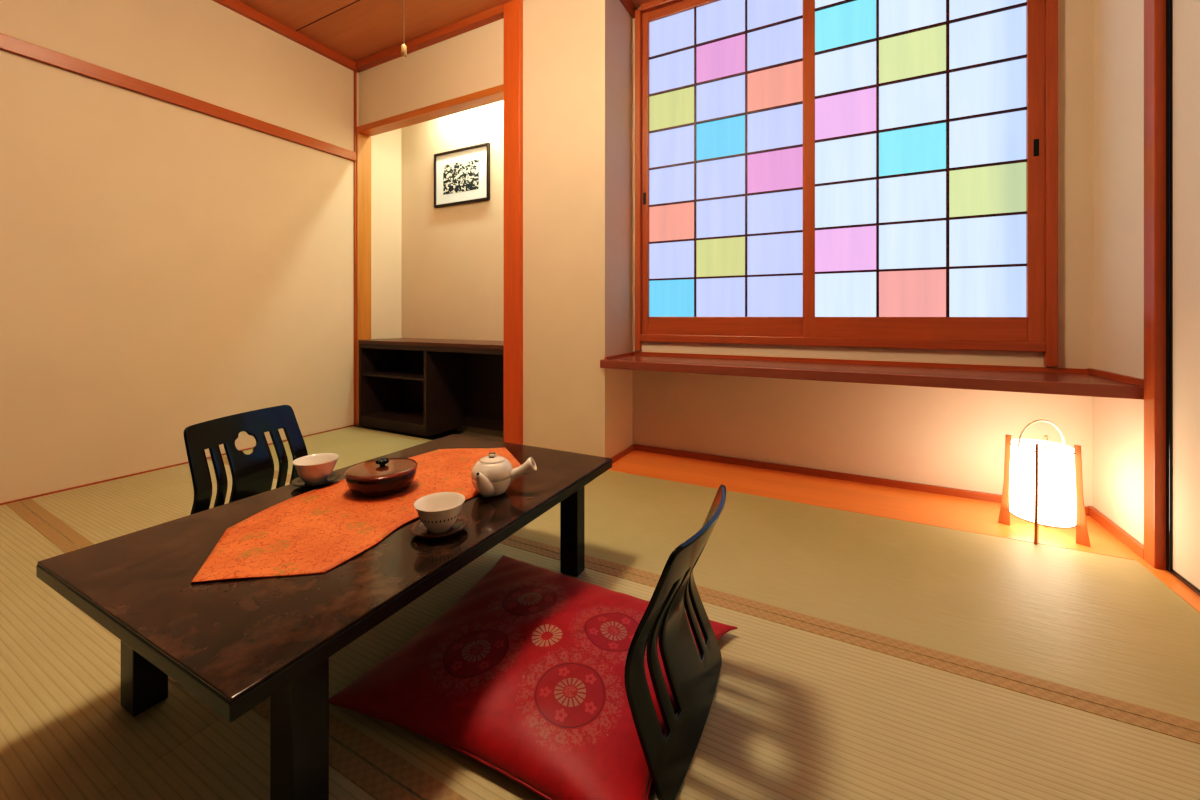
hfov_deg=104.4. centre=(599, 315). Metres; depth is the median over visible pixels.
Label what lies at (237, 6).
trim
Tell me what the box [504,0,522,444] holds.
trim
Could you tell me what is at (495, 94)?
trim
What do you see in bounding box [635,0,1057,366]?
window
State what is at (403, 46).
pull cord
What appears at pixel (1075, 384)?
windowsill
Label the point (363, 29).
ceiling
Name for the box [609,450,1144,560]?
board
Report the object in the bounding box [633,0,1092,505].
wall
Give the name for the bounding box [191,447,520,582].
table runner
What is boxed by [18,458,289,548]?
mat
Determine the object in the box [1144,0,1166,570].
trim
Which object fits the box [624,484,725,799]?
chair
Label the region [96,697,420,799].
mat
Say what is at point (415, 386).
base cabinet
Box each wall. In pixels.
[0,0,368,502]
[359,0,632,457]
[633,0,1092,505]
[1093,0,1143,544]
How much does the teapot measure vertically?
0.092 m
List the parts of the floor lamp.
leg, leg, carrying handle, lamp shade, leg, leg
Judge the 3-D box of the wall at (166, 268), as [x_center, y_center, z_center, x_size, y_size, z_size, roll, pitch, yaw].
[-2.416,-0.445,1.712,0.100,2.470,4.200,0,0,28]
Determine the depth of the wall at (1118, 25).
1.55 m
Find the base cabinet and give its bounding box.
[359,338,503,441]
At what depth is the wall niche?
3.24 m
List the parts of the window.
finger pull, sash frame, sash rail, sash rail, sash frame, finger pull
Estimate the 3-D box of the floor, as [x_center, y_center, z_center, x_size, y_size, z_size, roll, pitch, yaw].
[-0.689,0.806,0.811,3.996,0.048,4.400,0,0,28]
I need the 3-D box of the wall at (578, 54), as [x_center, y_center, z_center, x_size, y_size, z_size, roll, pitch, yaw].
[-0.692,-0.445,2.894,1.863,2.470,0.476,0,0,28]
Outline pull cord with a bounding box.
[401,44,406,57]
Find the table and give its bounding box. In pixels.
[36,434,611,799]
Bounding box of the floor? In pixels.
[372,428,502,441]
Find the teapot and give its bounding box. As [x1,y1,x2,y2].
[471,452,536,497]
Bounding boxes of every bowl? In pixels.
[344,458,417,497]
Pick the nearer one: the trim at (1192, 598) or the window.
the trim at (1192, 598)
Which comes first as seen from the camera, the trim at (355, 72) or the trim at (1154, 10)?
the trim at (1154, 10)
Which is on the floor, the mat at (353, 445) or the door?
the mat at (353, 445)
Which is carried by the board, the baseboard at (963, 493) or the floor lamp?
the floor lamp
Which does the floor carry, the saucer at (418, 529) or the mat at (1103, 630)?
the mat at (1103, 630)
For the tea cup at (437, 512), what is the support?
on the saucer at (418, 529)
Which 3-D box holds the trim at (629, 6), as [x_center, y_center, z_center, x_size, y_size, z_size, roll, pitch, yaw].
[0.910,-1.655,1.970,1.833,0.050,0.354,0,0,28]
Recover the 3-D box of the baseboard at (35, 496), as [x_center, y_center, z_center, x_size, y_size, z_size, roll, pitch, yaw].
[-2.487,0.727,1.462,0.006,0.007,3.690,0,0,28]
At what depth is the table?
0.72 m
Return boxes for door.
[1166,0,1199,595]
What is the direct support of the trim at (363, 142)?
attached to the wall at (166, 268)
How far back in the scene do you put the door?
1.27 m
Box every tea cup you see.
[292,453,338,484]
[414,492,464,532]
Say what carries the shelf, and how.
attached to the base cabinet
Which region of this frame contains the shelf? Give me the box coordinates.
[362,368,423,380]
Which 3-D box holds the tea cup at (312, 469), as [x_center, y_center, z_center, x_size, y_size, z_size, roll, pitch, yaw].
[-0.715,0.388,1.172,0.101,0.056,0.101,0,0,28]
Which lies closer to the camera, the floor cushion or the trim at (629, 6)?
the floor cushion
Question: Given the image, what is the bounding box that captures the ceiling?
[238,0,651,61]
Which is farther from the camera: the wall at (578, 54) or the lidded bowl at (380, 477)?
the wall at (578, 54)
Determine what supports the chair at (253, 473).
on the mat at (85, 516)
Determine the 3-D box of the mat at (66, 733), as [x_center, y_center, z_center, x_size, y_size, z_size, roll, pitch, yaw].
[-1.647,0.754,1.042,1.882,0.051,0.802,0,0,28]
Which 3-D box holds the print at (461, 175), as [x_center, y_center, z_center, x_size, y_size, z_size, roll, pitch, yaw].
[-0.942,-0.941,3.142,0.320,0.205,0.001,0,0,28]
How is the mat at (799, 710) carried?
on the floor
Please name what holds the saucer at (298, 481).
on the table
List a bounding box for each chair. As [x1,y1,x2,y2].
[183,405,307,514]
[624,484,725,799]
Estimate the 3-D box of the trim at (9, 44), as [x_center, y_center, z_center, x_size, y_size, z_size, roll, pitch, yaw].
[-2.480,-1.057,1.458,0.022,0.058,3.690,0,0,28]
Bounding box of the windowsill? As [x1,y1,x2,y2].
[600,355,1143,399]
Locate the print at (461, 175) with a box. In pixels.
[443,158,478,194]
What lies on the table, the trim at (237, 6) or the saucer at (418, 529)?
the saucer at (418, 529)
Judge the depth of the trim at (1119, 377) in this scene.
1.94 m
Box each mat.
[0,501,222,799]
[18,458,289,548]
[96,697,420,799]
[222,426,431,478]
[329,539,1199,799]
[506,470,1199,732]
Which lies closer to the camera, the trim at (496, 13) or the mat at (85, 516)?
the mat at (85, 516)
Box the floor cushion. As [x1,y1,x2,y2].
[329,555,736,799]
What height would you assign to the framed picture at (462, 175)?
0.370 m
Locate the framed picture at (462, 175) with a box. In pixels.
[434,142,489,207]
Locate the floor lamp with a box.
[998,419,1090,546]
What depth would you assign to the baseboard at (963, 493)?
2.08 m
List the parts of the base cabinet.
panel, rail, panel, panel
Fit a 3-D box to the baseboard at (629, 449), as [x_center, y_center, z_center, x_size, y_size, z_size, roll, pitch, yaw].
[0.105,0.717,2.394,0.014,0.026,0.346,0,0,28]
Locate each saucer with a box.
[291,471,339,486]
[411,514,467,537]
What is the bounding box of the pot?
[471,459,512,496]
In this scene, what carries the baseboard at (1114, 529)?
attached to the wall at (1118, 25)
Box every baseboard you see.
[0,425,353,504]
[612,445,634,463]
[635,444,1088,515]
[1087,506,1143,559]
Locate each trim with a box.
[0,33,355,160]
[213,0,359,72]
[296,0,359,30]
[354,71,356,425]
[355,4,503,70]
[356,132,370,425]
[357,84,503,136]
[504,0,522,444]
[604,351,1143,386]
[620,0,635,18]
[1137,560,1199,612]
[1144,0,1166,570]
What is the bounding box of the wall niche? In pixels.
[369,100,503,437]

